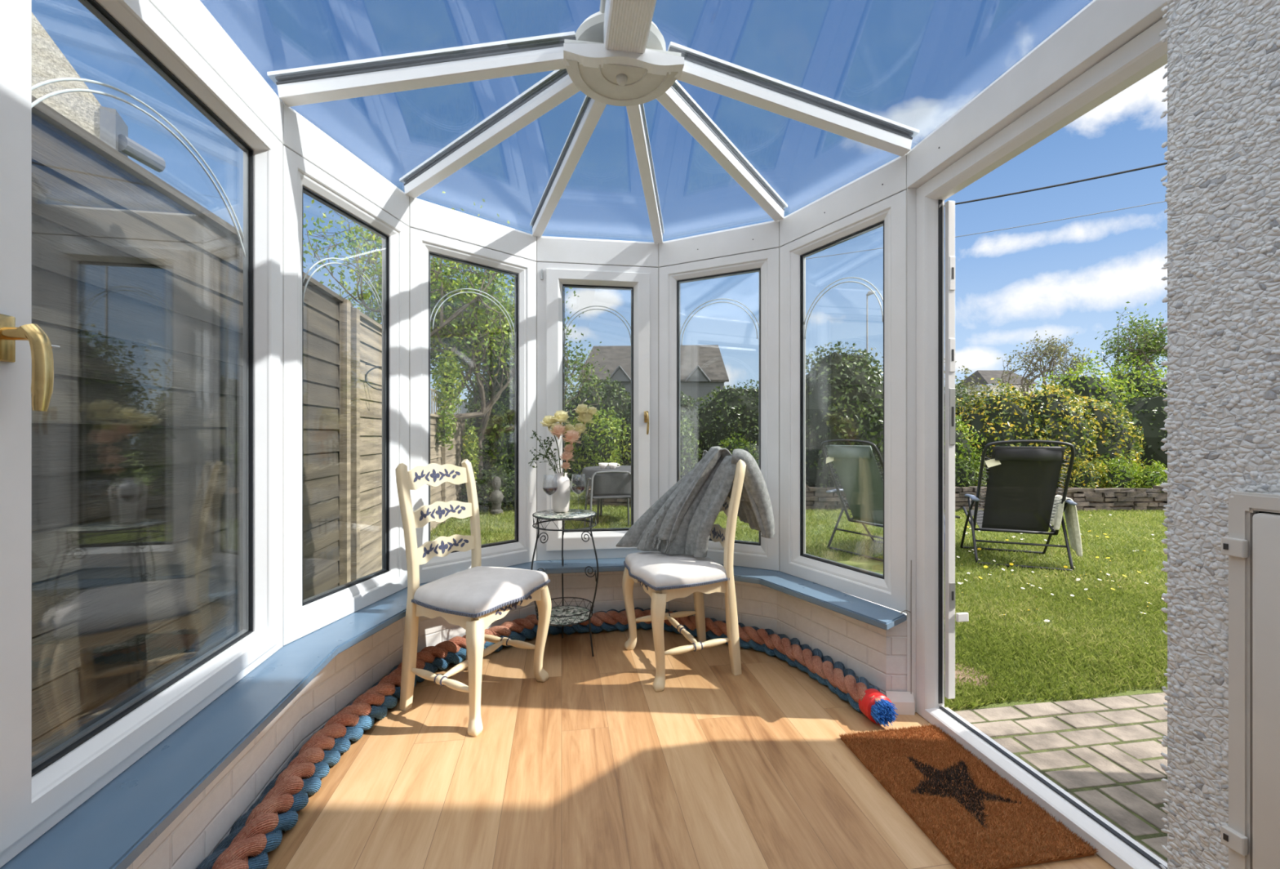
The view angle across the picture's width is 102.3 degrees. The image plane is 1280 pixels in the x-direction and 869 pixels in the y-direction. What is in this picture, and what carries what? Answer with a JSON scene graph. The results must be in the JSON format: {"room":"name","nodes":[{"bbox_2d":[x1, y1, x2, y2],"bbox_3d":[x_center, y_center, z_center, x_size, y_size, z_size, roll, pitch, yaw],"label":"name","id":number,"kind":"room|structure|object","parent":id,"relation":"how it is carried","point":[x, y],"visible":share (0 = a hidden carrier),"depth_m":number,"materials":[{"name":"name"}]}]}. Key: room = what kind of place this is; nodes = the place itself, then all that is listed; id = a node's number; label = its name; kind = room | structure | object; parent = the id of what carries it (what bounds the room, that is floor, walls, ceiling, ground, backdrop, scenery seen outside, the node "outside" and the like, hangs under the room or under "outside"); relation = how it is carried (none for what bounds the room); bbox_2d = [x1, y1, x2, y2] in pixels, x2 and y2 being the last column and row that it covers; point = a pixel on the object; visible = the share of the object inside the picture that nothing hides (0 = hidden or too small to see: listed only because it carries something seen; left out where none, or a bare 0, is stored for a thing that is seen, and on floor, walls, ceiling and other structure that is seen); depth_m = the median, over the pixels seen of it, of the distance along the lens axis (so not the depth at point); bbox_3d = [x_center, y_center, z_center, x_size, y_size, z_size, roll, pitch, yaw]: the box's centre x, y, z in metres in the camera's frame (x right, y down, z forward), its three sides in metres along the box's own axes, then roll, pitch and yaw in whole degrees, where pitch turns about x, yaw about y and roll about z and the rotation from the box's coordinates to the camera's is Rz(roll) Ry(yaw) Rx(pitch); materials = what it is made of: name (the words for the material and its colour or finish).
{"room":"sunroom","nodes":[
{"label":"sunroom","id":0,"kind":"room"},
{"bbox_2d":[126,570,906,868],"bbox_3d":[-0.635,1.005,1.305,2.250,0.490,4.115,0,0,32],"label":"wall","id":1,"kind":"structure","parent":0,"point":[876,654],"depth_m":2.12,"materials":[{"name":"white brick"}]},
{"bbox_2d":[0,0,408,866],"bbox_3d":[-0.977,-0.220,0.772,0.304,1.897,3.459,0,0,-10],"label":"window","id":2,"kind":"structure","parent":1,"relation":"in","point":[36,795],"depth_m":1.22,"materials":[{"name":"plastic"}]},
{"bbox_2d":[281,101,283,645],"bbox_3d":[-1.265,-0.198,1.777,0.065,1.896,0.025,0,0,0],"label":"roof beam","id":3,"kind":"structure","parent":1,"relation":"attached to","point":[282,101],"depth_m":1.78,"materials":[{"name":"grey plastic"}]},
{"bbox_2d":[408,196,409,470],"bbox_3d":[-1.145,-0.198,2.492,0.041,1.896,0.062,0,0,-44],"label":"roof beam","id":4,"kind":"structure","parent":1,"relation":"attached to","point":[409,197],"depth_m":2.48,"materials":[{"name":"grey plastic"}]},
{"bbox_2d":[283,145,536,645],"bbox_3d":[-0.942,-0.220,2.405,0.485,1.897,1.330,0,0,10],"label":"window","id":5,"kind":"structure","parent":1,"relation":"in","point":[301,617],"depth_m":2.20,"materials":[{"name":"plastic"}]},
{"bbox_2d":[0,557,906,868],"bbox_3d":[-0.609,0.745,1.236,2.125,0.030,4.006,0,0,29],"label":"window sill","id":6,"kind":"structure","parent":1,"relation":"on","point":[113,827],"depth_m":1.24,"materials":[{"name":"blue paint"}]},
{"bbox_2d":[409,226,536,583],"bbox_3d":[-0.876,-0.134,2.755,0.710,1.726,0.065,0,0,-44],"label":"window","id":7,"kind":"structure","parent":1,"relation":"in","point":[424,245],"depth_m":2.75,"materials":[{"name":"plastic"}]},
{"bbox_2d":[536,236,537,560],"bbox_3d":[-0.620,-0.198,3.010,0.041,1.896,0.062,0,0,-8],"label":"roof beam","id":8,"kind":"structure","parent":1,"relation":"attached to","point":[536,237],"depth_m":2.98,"materials":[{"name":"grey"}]},
{"bbox_2d":[537,235,657,559],"bbox_3d":[-0.243,-0.220,3.031,0.711,1.897,0.144,0,0,-8],"label":"window","id":9,"kind":"structure","parent":1,"relation":"in","point":[642,282],"depth_m":3.03,"materials":[{"name":"plastic"}]},
{"bbox_2d":[657,243,659,498],"bbox_3d":[0.121,-0.198,3.119,0.042,1.896,0.063,0,0,0],"label":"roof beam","id":10,"kind":"structure","parent":1,"relation":"attached to","point":[658,243],"depth_m":3.09,"materials":[{"name":"grey plastic"}]},
{"bbox_2d":[658,247,778,570],"bbox_3d":[0.443,-0.134,2.948,0.710,1.726,0.065,0,0,28],"label":"window","id":11,"kind":"structure","parent":1,"relation":"in","point":[764,553],"depth_m":2.88,"materials":[{"name":"plastic"}]},
{"bbox_2d":[778,219,780,571],"bbox_3d":[0.775,-0.198,2.773,0.040,1.896,0.062,0,0,28],"label":"roof beam","id":12,"kind":"structure","parent":1,"relation":"attached to","point":[780,220],"depth_m":2.76,"materials":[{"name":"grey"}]},
{"bbox_2d":[658,153,906,613],"bbox_3d":[0.620,-0.220,2.627,0.476,1.897,1.360,0,0,-28],"label":"window","id":13,"kind":"structure","parent":1,"relation":"in","point":[888,588],"depth_m":2.44,"materials":[{"name":"plastic"}]},
{"bbox_2d":[885,690,914,714],"bbox_3d":[1.054,1.087,2.090,0.106,0.085,0.016,0,0,4],"label":"baseboard","id":14,"kind":"structure","parent":1,"relation":"attached to","point":[904,701],"depth_m":2.08,"materials":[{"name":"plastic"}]},
{"bbox_2d":[899,560,911,693],"bbox_3d":[1.076,0.810,2.089,0.056,0.600,0.005,0,0,-11],"label":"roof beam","id":15,"kind":"structure","parent":1,"relation":"attached to","point":[911,560],"depth_m":2.09,"materials":[{"name":"beige plastic"}]},
{"bbox_2d":[906,188,916,711],"bbox_3d":[1.129,0.065,2.134,0.042,2.130,0.113,0,0,45],"label":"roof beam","id":16,"kind":"structure","parent":1,"relation":"attached to","point":[911,193],"depth_m":2.10,"materials":[{"name":"plastic"}]},
{"bbox_2d":[563,0,684,106],"bbox_3d":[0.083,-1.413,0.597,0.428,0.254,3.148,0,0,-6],"label":"boss","id":17,"kind":"structure","parent":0,"point":[608,77],"depth_m":1.87,"materials":[{"name":"plastic"}]},
{"bbox_2d":[266,31,576,106],"bbox_3d":[-0.741,-1.291,1.815,1.053,0.297,0.064,0,0,-4],"label":"roof beam","id":18,"kind":"structure","parent":17,"relation":"attached to","point":[302,86],"depth_m":1.79,"materials":[{"name":"plastic"}]},
{"bbox_2d":[399,68,580,198],"bbox_3d":[-0.668,-1.291,2.223,1.095,0.297,0.064,0,0,30],"label":"roof beam","id":19,"kind":"structure","parent":17,"relation":"attached to","point":[557,86],"depth_m":2.18,"materials":[{"name":"plastic"}]},
{"bbox_2d":[529,95,606,236],"bbox_3d":[-0.371,-1.291,2.511,0.064,0.297,1.116,0,0,-26],"label":"roof beam","id":20,"kind":"structure","parent":17,"relation":"attached to","point":[589,113],"depth_m":2.41,"materials":[{"name":"plastic"}]},
{"bbox_2d":[603,0,656,53],"bbox_3d":[0.163,-1.405,0.449,0.144,0.130,2.833,0,0,-9],"label":"roof beam","id":21,"kind":"structure","parent":17,"relation":"attached to","point":[627,23],"depth_m":1.69,"materials":[{"name":"plastic"}]},
{"bbox_2d":[626,103,664,243],"bbox_3d":[0.038,-1.291,2.571,0.064,0.297,1.110,0,0,8],"label":"roof beam","id":22,"kind":"structure","parent":17,"relation":"attached to","point":[636,113],"depth_m":2.46,"materials":[{"name":"plastic"}]},
{"bbox_2d":[656,80,787,221],"bbox_3d":[0.406,-1.291,2.381,0.064,0.297,1.079,0,0,42],"label":"roof beam","id":23,"kind":"structure","parent":17,"relation":"attached to","point":[676,100],"depth_m":2.31,"materials":[{"name":"plastic"}]},
{"bbox_2d":[667,41,919,156],"bbox_3d":[0.606,-1.291,2.003,1.052,0.297,0.064,0,0,-11],"label":"roof beam","id":24,"kind":"structure","parent":17,"relation":"attached to","point":[700,69],"depth_m":1.98,"materials":[{"name":"plastic"}]},
{"bbox_2d":[266,627,1115,868],"bbox_3d":[0.102,1.190,0.956,2.386,0.120,4.215,0,0,-9],"label":"floor","id":25,"kind":"structure","parent":0,"point":[588,765],"depth_m":1.70,"materials":[{"name":"brown wood"}]},
{"bbox_2d":[395,458,551,736],"bbox_3d":[-0.710,0.625,2.232,0.510,1.014,0.533,0,0,23],"label":"dining chair","id":26,"kind":"object","parent":25,"relation":"on","point":[473,598],"visible":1,"depth_m":2.12,"materials":[{"name":"beige paint"}]},
{"bbox_2d":[413,565,548,613],"bbox_3d":[-0.678,0.643,2.222,0.423,0.079,0.501,0,0,23],"label":"seat cushion","id":27,"kind":"object","parent":26,"relation":"on","point":[476,589],"depth_m":2.09,"materials":[{"name":"fabric"}]},
{"bbox_2d":[196,606,897,868],"bbox_3d":[-0.394,1.065,2.035,2.612,0.131,1.744,0,0,-37],"label":"rope","id":28,"kind":"object","parent":25,"relation":"on","point":[258,831],"visible":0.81,"depth_m":2.01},
{"bbox_2d":[530,508,598,656],"bbox_3d":[-0.386,0.771,2.715,0.348,0.718,0.361,0,0,0],"label":"side table","id":29,"kind":"object","parent":25,"relation":"on","point":[566,615],"visible":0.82,"depth_m":2.64,"materials":[{"name":"metal"}]},
{"bbox_2d":[542,474,558,515],"bbox_3d":[-0.462,0.309,2.655,0.080,0.204,0.080,0,0,0],"label":"wine glass","id":30,"kind":"object","parent":29,"relation":"on","point":[548,490],"visible":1,"depth_m":2.64,"materials":[{"name":"red"}]},
{"bbox_2d":[551,471,570,512],"bbox_3d":[-0.420,0.307,2.745,0.101,0.208,0.101,0,0,0],"label":"ceramic vase","id":31,"kind":"object","parent":29,"relation":"on","point":[560,498],"visible":0.96,"depth_m":2.71,"materials":[{"name":"white ceramic"}]},
{"bbox_2d":[528,444,555,472],"bbox_3d":[-0.505,0.158,2.727,0.175,0.211,0.070,0,0,-23],"label":"leafy sprig","id":32,"kind":"object","parent":31,"relation":"in","point":[540,453],"visible":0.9,"depth_m":2.71,"materials":[{"name":"green plant"}]},
{"bbox_2d":[530,430,560,472],"bbox_3d":[-0.502,0.120,2.730,0.173,0.286,0.074,0,0,0],"label":"leafy sprig","id":33,"kind":"object","parent":31,"relation":"in","point":[534,432],"visible":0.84,"depth_m":2.74,"materials":[{"name":"green plant"}]},
{"bbox_2d":[543,436,562,472],"bbox_3d":[-0.456,0.136,2.714,0.122,0.252,0.085,0,0,0],"label":"leafy sprig","id":34,"kind":"object","parent":31,"relation":"in","point":[548,437],"visible":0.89,"depth_m":2.71,"materials":[{"name":"green plant"}]},
{"bbox_2d":[539,409,574,472],"bbox_3d":[-0.434,0.067,2.729,0.192,0.392,0.120,0,0,0],"label":"stem","id":35,"kind":"object","parent":31,"relation":"in","point":[561,415],"visible":0.75,"depth_m":2.72,"materials":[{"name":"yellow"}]},
{"bbox_2d":[549,424,582,476],"bbox_3d":[-0.387,0.106,2.696,0.166,0.316,0.107,0,0,0],"label":"stem","id":36,"kind":"object","parent":31,"relation":"in","point":[572,435],"visible":0.98,"depth_m":2.69,"materials":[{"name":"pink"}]},
{"bbox_2d":[564,449,586,475],"bbox_3d":[-0.358,0.171,2.793,0.161,0.183,0.068,0,0,-42],"label":"leafy sprig","id":37,"kind":"object","parent":31,"relation":"in","point":[576,452],"visible":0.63,"depth_m":2.80,"materials":[{"name":"green plant"}]},
{"bbox_2d":[566,403,598,472],"bbox_3d":[-0.323,0.049,2.791,0.197,0.429,0.117,0,0,0],"label":"flower","id":38,"kind":"object","parent":31,"relation":"in","point":[585,415],"visible":0.93,"depth_m":2.77,"materials":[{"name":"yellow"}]},
{"bbox_2d":[537,605,591,626],"bbox_3d":[-0.394,0.947,2.700,0.280,0.008,0.280,0,0,0],"label":"shelf","id":39,"kind":"object","parent":29,"relation":"attached to","point":[558,610],"depth_m":2.69,"materials":[{"name":"tile"}]},
{"bbox_2d":[570,474,586,513],"bbox_3d":[-0.322,0.309,2.700,0.080,0.204,0.080,0,0,0],"label":"wine glass","id":40,"kind":"object","parent":29,"relation":"on","point":[577,489],"visible":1,"depth_m":2.69,"materials":[{"name":"red"}]},
{"bbox_2d":[622,459,746,691],"bbox_3d":[0.198,0.625,2.568,0.532,1.014,0.533,0,0,-18],"label":"dining chair","id":41,"kind":"object","parent":25,"relation":"on","point":[676,575],"visible":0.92,"depth_m":2.42,"materials":[{"name":"beige paint"}]},
{"bbox_2d":[625,551,726,586],"bbox_3d":[0.167,0.643,2.555,0.441,0.079,0.501,0,0,-18],"label":"seat cushion","id":42,"kind":"object","parent":41,"relation":"on","point":[653,568],"depth_m":2.40,"materials":[{"name":"fabric"}]},
{"bbox_2d":[615,445,774,557],"bbox_3d":[0.272,0.329,2.605,0.753,0.539,0.387,0,0,-9],"label":"throw blanket","id":43,"kind":"object","parent":41,"relation":"on","point":[681,521],"visible":0.91,"depth_m":2.53,"materials":[{"name":"fabric"}]},
{"bbox_2d":[838,722,1097,868],"bbox_3d":[0.981,1.118,1.651,0.428,0.022,0.637,0,0,-8],"label":"doormat","id":44,"kind":"object","parent":25,"relation":"on","point":[975,817],"visible":1,"depth_m":1.56,"materials":[{"name":"brown fabric"}]},
{"bbox_2d":[1159,0,1279,868],"bbox_3d":[1.399,-0.480,0.064,0.494,3.380,1.976,0,0,-8],"label":"wall","id":45,"kind":"structure","parent":0,"point":[1222,424],"depth_m":0.92,"materials":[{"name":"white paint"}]},
{"bbox_2d":[906,0,1167,188],"bbox_3d":[1.347,-1.085,0.580,0.070,0.166,3.079,0,0,-8],"label":"beam","id":46,"kind":"structure","parent":45,"relation":"attached to","point":[1102,27],"depth_m":1.53,"materials":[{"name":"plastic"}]},
{"bbox_2d":[915,16,1167,868],"bbox_3d":[1.284,0.066,1.526,0.150,2.126,1.183,0,0,-8],"label":"door frame","id":47,"kind":"structure","parent":45,"relation":"in","point":[1144,54],"depth_m":2.02,"materials":[{"name":"plastic"}]},
{"bbox_2d":[1221,491,1279,868],"bbox_3d":[1.047,0.513,0.635,0.036,0.833,0.507,0,0,-8],"label":"meter box","id":48,"kind":"object","parent":45,"relation":"attached to","point":[1251,836],"visible":1,"depth_m":0.84,"materials":[{"name":"grey plastic"}]},
{"label":"outside","id":49,"kind":"structure","parent":0,"visible":0},
{"bbox_2d":[955,369,1039,399],"bbox_3d":[29.032,-2.050,42.500,3.970,6.470,5.000,0,0,0],"label":"cottage","id":50,"kind":"structure","parent":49,"point":[986,375],"depth_m":41.27,"materials":[{"name":"stone"}]},
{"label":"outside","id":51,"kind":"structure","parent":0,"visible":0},
{"bbox_2d":[563,404,631,479],"bbox_3d":[-0.759,0.177,9.576,1.496,1.465,0.939,0,0,-9],"label":"shrub","id":52,"kind":"object","parent":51,"point":[600,442],"visible":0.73,"depth_m":9.42,"materials":[{"name":"green plant"}]},
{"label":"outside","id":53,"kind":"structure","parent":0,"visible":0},
{"bbox_2d":[944,161,1167,206],"bbox_3d":[4.513,-3.260,6.581,8.286,0.716,0.021,0,0,40],"label":"overhead cable","id":54,"kind":"object","parent":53,"point":[1163,163],"visible":0.27,"depth_m":6.12,"materials":[{"name":"black plastic"}]},
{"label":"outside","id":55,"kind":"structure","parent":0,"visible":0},
{"bbox_2d":[806,200,1165,258],"bbox_3d":[8.165,-4.888,11.700,16.724,1.590,0.016,0,0,13],"label":"overhead cable","id":56,"kind":"object","parent":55,"point":[1163,201],"visible":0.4,"depth_m":11.58,"materials":[{"name":"grey plastic"}]},
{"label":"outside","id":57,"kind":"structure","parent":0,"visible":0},
{"bbox_2d":[430,480,1167,711],"bbox_3d":[4.000,1.222,27.000,36.000,0.001,66.000,0,0,0],"label":"ground","id":58,"kind":"structure","parent":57,"point":[872,565],"depth_m":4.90,"materials":[{"name":"green plant"}]},
{"bbox_2d":[31,12,165,172],"bbox_3d":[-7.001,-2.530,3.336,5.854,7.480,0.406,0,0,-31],"label":"neighbouring house","id":59,"kind":"structure","parent":58,"relation":"on","point":[106,124],"depth_m":4.42,"materials":[{"name":"grey"}]},
{"bbox_2d":[31,95,352,761],"bbox_3d":[-1.682,0.117,0.929,0.093,2.187,5.932,0,0,-10],"label":"fence","id":60,"kind":"object","parent":58,"relation":"on","point":[137,448],"visible":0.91,"depth_m":1.90,"materials":[{"name":"brown wood"}]},
{"bbox_2d":[351,306,382,581],"bbox_3d":[-2.321,0.128,4.734,0.093,2.171,1.764,0,0,-10],"label":"fence","id":61,"kind":"object","parent":58,"relation":"on","point":[366,332],"visible":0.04,"depth_m":4.21,"materials":[{"name":"brown wood"}]},
{"bbox_2d":[364,363,382,390],"bbox_3d":[-2.127,-0.472,4.237,0.288,0.224,0.059,0,0,-13],"label":"hoop","id":62,"kind":"object","parent":61,"relation":"hanging from","point":[376,366],"visible":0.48,"depth_m":4.21,"materials":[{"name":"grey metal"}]},
{"bbox_2d":[302,191,583,420],"bbox_3d":[-2.927,-1.200,7.339,3.882,4.824,3.561,0,0,10],"label":"tree","id":63,"kind":"object","parent":58,"relation":"on","point":[437,279],"visible":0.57,"depth_m":7.06,"materials":[{"name":"green plant"}]},
{"bbox_2d":[430,263,491,414],"bbox_3d":[-2.925,-0.698,7.995,1.062,3.807,1.141,0,0,-40],"label":"ivy","id":64,"kind":"object","parent":63,"relation":"attached to","point":[446,340],"visible":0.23,"depth_m":7.83,"materials":[{"name":"green plant"}]},
{"bbox_2d":[430,387,473,531],"bbox_3d":[-2.889,0.319,8.114,0.093,1.795,5.064,0,0,-10],"label":"fence","id":65,"kind":"object","parent":58,"relation":"on","point":[446,491],"visible":0.24,"depth_m":7.09,"materials":[{"name":"brown wood"}]},
{"bbox_2d":[430,344,479,486],"bbox_3d":[-2.664,-0.181,7.506,0.477,2.084,1.715,0,0,-10],"label":"ivy","id":66,"kind":"object","parent":65,"relation":"attached to","point":[446,383],"visible":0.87,"depth_m":6.85,"materials":[{"name":"green plant"}]},
{"bbox_2d":[457,467,514,511],"bbox_3d":[-2.221,0.882,8.408,1.389,0.707,0.973,0,0,21],"label":"shrub","id":67,"kind":"object","parent":58,"relation":"on","point":[484,488],"visible":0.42,"depth_m":8.19,"materials":[{"name":"green plant"}]},
{"bbox_2d":[460,339,514,492],"bbox_3d":[-2.553,-0.280,9.353,1.444,3.044,2.160,0,0,0],"label":"trunk","id":68,"kind":"object","parent":58,"relation":"on","point":[498,448],"visible":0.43,"depth_m":8.76,"materials":[{"name":"green plant"}]},
{"bbox_2d":[488,476,503,514],"bbox_3d":[-2.196,0.927,7.900,0.216,0.566,0.216,0,0,0],"label":"statue","id":69,"kind":"object","parent":58,"relation":"on","point":[496,496],"visible":0.98,"depth_m":7.84,"materials":[{"name":"stone"}]},
{"bbox_2d":[431,262,625,506],"bbox_3d":[-2.066,-0.808,9.027,3.494,4.044,3.240,0,0,9],"label":"tree","id":70,"kind":"object","parent":58,"relation":"on","point":[492,387],"visible":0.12,"depth_m":8.76,"materials":[{"name":"green plant"}]},
{"bbox_2d":[563,401,571,476],"bbox_3d":[-1.718,0.142,9.932,0.914,2.188,1.159,0,0,-26],"label":"shrub","id":71,"kind":"object","parent":58,"relation":"on","point":[563,402],"visible":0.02,"depth_m":9.79,"materials":[{"name":"green plant"}]},
{"bbox_2d":[563,360,579,404],"bbox_3d":[-4.997,-1.410,26.088,4.504,5.442,3.608,0,0,-12],"label":"shrub","id":72,"kind":"object","parent":58,"relation":"on","point":[563,360],"visible":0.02,"depth_m":25.79,"materials":[{"name":"green plant"}]},
{"bbox_2d":[596,498,602,523],"bbox_3d":[-0.280,0.843,7.300,1.010,0.736,1.010,0,0,0],"label":"garden table","id":73,"kind":"object","parent":58,"relation":"on","point":[600,500],"visible":0.11,"depth_m":7.00,"materials":[{"name":"grey"}]},
{"bbox_2d":[578,465,631,485],"bbox_3d":[-0.280,0.598,7.313,1.184,0.264,1.174,0,0,0],"label":"table cloth","id":74,"kind":"object","parent":73,"relation":"on","point":[588,472],"visible":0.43,"depth_m":6.97,"materials":[{"name":"white fabric"}]},
{"bbox_2d":[598,462,608,468],"bbox_3d":[-0.500,0.427,7.050,0.136,0.075,0.134,0,0,0],"label":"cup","id":75,"kind":"object","parent":74,"relation":"on","point":[603,465],"visible":1,"depth_m":7.00,"materials":[{"name":"ceramic"}]},
{"bbox_2d":[608,462,619,468],"bbox_3d":[-0.363,0.427,7.045,0.136,0.075,0.119,0,0,37],"label":"cup","id":76,"kind":"object","parent":74,"relation":"on","point":[612,465],"visible":1,"depth_m":7.01,"materials":[{"name":"ceramic"}]},
{"bbox_2d":[583,470,631,527],"bbox_3d":[-0.374,0.827,6.470,0.606,0.769,0.586,0,0,-12],"label":"garden chair","id":77,"kind":"object","parent":58,"relation":"on","point":[610,484],"visible":0.76,"depth_m":6.31,"materials":[{"name":"grey"}]},
{"bbox_2d":[577,344,728,408],"bbox_3d":[0.744,-2.235,32.875,8.859,6.990,6.250,0,0,0],"label":"house","id":78,"kind":"structure","parent":58,"relation":"on","point":[702,366],"depth_m":30.93,"materials":[{"name":"grey"}]},
{"bbox_2d":[866,290,875,352],"bbox_3d":[11.612,-3.014,26.000,0.461,8.448,0.220,0,0,0],"label":"street lamp","id":79,"kind":"object","parent":58,"relation":"on","point":[869,292],"visible":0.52,"depth_m":25.97,"materials":[{"name":"grey metal"}]},
{"bbox_2d":[587,484,1163,509],"bbox_3d":[5.800,1.090,10.100,13.400,0.240,3.800,0,0,0],"label":"bed","id":80,"kind":"object","parent":58,"relation":"on","point":[806,486],"visible":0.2,"depth_m":8.31,"materials":[{"name":"stone"}]},
{"bbox_2d":[563,377,759,488],"bbox_3d":[0.823,-0.032,11.454,5.864,2.556,1.663,0,0,2],"label":"hedge","id":81,"kind":"object","parent":80,"relation":"on","point":[731,410],"visible":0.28,"depth_m":11.10,"materials":[{"name":"green plant"}]},
{"bbox_2d":[680,415,701,479],"bbox_3d":[0.735,0.332,9.223,0.686,1.366,0.658,0,0,38],"label":"shrub","id":82,"kind":"object","parent":80,"relation":"on","point":[686,457],"visible":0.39,"depth_m":9.06,"materials":[{"name":"green plant"}]},
{"bbox_2d":[718,432,756,458],"bbox_3d":[1.781,0.392,9.591,0.851,0.861,0.710,0,0,0],"label":"shrub","id":83,"kind":"object","parent":80,"relation":"on","point":[733,445],"visible":0.39,"depth_m":9.50,"materials":[{"name":"green plant"}]},
{"bbox_2d":[749,448,759,466],"bbox_3d":[2.035,0.686,8.985,0.768,0.883,0.778,0,0,-30],"label":"shrub","id":84,"kind":"object","parent":80,"relation":"on","point":[750,452],"visible":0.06,"depth_m":8.96,"materials":[{"name":"green plant"}]},
{"bbox_2d":[805,341,883,490],"bbox_3d":[3.894,-0.164,9.200,2.908,2.843,1.961,0,0,-27],"label":"round shrub","id":85,"kind":"object","parent":80,"relation":"on","point":[844,393],"visible":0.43,"depth_m":8.42,"materials":[{"name":"green plant"}]},
{"bbox_2d":[944,378,971,426],"bbox_3d":[6.274,-0.047,10.414,1.293,2.107,1.187,0,0,0],"label":"shrub","id":86,"kind":"object","parent":80,"relation":"on","point":[959,396],"visible":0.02,"depth_m":10.15,"materials":[{"name":"green plant"}]},
{"bbox_2d":[944,406,984,492],"bbox_3d":[5.181,0.254,8.881,1.249,1.759,0.925,0,0,0],"label":"shrub","id":87,"kind":"object","parent":80,"relation":"on","point":[961,442],"visible":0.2,"depth_m":8.66,"materials":[{"name":"green plant"}]},
{"bbox_2d":[944,446,987,492],"bbox_3d":[5.352,0.595,8.640,0.906,0.859,0.660,0,0,22],"label":"plant","id":88,"kind":"object","parent":80,"relation":"on","point":[966,473],"visible":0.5,"depth_m":8.52,"materials":[{"name":"green plant"}]},
{"bbox_2d":[955,377,1146,488],"bbox_3d":[7.445,0.078,9.564,3.482,2.244,1.940,0,0,0],"label":"shrub","id":89,"kind":"object","parent":80,"relation":"on","point":[1095,429],"visible":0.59,"depth_m":9.07,"materials":[{"name":"green plant"}]},
{"bbox_2d":[1057,451,1113,493],"bbox_3d":[7.424,0.687,8.639,0.999,0.821,0.602,0,0,0],"label":"plant","id":90,"kind":"object","parent":80,"relation":"on","point":[1085,477],"visible":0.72,"depth_m":8.54,"materials":[{"name":"green plant"}]},
{"bbox_2d":[1093,450,1146,488],"bbox_3d":[8.009,0.655,8.639,0.730,0.785,0.713,0,0,42],"label":"plant","id":91,"kind":"object","parent":80,"relation":"on","point":[1120,475],"visible":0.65,"depth_m":8.53,"materials":[{"name":"green plant"}]},
{"bbox_2d":[1103,381,1167,477],"bbox_3d":[12.322,-0.035,10.043,6.759,2.470,2.146,0,0,0],"label":"shrub","id":92,"kind":"object","parent":80,"relation":"on","point":[1149,411],"visible":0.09,"depth_m":9.54,"materials":[{"name":"green plant"}]},
{"bbox_2d":[1126,457,1167,492],"bbox_3d":[8.560,0.731,8.664,0.802,0.672,0.602,0,0,0],"label":"plant","id":93,"kind":"object","parent":80,"relation":"on","point":[1150,477],"visible":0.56,"depth_m":8.54,"materials":[{"name":"green plant"}]},
{"bbox_2d":[586,485,1167,511],"bbox_3d":[5.799,1.022,8.351,13.452,0.394,0.532,0,0,3],"label":"stone wall","id":94,"kind":"structure","parent":58,"relation":"on","point":[1142,497],"depth_m":8.21,"materials":[{"name":"grey stone"}]},
{"bbox_2d":[821,439,959,561],"bbox_3d":[2.602,0.628,5.390,1.342,1.163,0.783,0,0,-28],"label":"lounger","id":95,"kind":"object","parent":58,"relation":"on","point":[856,468],"visible":0.63,"depth_m":5.23,"materials":[{"name":"grey"}]},
{"bbox_2d":[944,358,993,404],"bbox_3d":[10.957,-0.870,18.472,2.567,4.200,3.855,0,0,-42],"label":"shrub","id":96,"kind":"object","parent":58,"relation":"on","point":[971,388],"visible":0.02,"depth_m":17.71,"materials":[{"name":"green plant"}]},
{"bbox_2d":[944,661,996,689],"bbox_3d":[1.620,1.217,2.620,0.320,0.006,0.320,0,0,0],"label":"ground patch","id":97,"kind":"structure","parent":58,"relation":"on","point":[960,677],"depth_m":2.59,"materials":[{"name":"soil"}]},
{"bbox_2d":[955,440,1077,571],"bbox_3d":[3.662,0.628,5.134,0.783,1.163,1.342,0,0,22],"label":"lounger","id":98,"kind":"object","parent":58,"relation":"on","point":[1022,482],"visible":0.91,"depth_m":4.75,"materials":[{"name":"grey fabric"}]},
{"bbox_2d":[1049,494,1082,555],"bbox_3d":[3.899,0.829,4.736,0.212,0.519,0.251,0,0,22],"label":"towel","id":99,"kind":"object","parent":98,"relation":"hanging from","point":[1070,512],"visible":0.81,"depth_m":4.68,"materials":[{"name":"white fabric"}]},
{"bbox_2d":[995,330,1104,395],"bbox_3d":[17.747,-1.572,22.273,3.873,5.668,3.908,0,0,30],"label":"tree","id":100,"kind":"object","parent":58,"relation":"on","point":[1052,352],"visible":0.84,"depth_m":22.16,"materials":[{"name":"green plant"}]},
{"bbox_2d":[952,691,1167,861],"bbox_3d":[2.518,1.238,1.627,2.700,0.044,1.620,0,0,-9],"label":"joint","id":101,"kind":"object","parent":58,"relation":"on","point":[1161,833],"depth_m":1.97,"materials":[{"name":"grey concrete"}]},
{"bbox_2d":[954,692,1167,862],"bbox_3d":[2.543,1.228,1.661,2.957,0.034,1.549,0,0,-9],"label":"paving","id":102,"kind":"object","parent":101,"relation":"on","point":[1153,791],"visible":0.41,"depth_m":2.00,"materials":[{"name":"beige stone"}]},
{"bbox_2d":[1022,350,1167,416],"bbox_3d":[14.021,-0.655,15.106,5.032,3.763,3.409,0,0,0],"label":"shrub","id":103,"kind":"object","parent":58,"relation":"on","point":[1093,386],"visible":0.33,"depth_m":14.72,"materials":[{"name":"green plant"}]},
{"bbox_2d":[1087,301,1167,382],"bbox_3d":[16.208,-1.607,16.720,2.607,5.697,3.156,0,0,35],"label":"tree","id":104,"kind":"object","parent":58,"relation":"on","point":[1145,344],"visible":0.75,"depth_m":16.43,"materials":[{"name":"green plant"}]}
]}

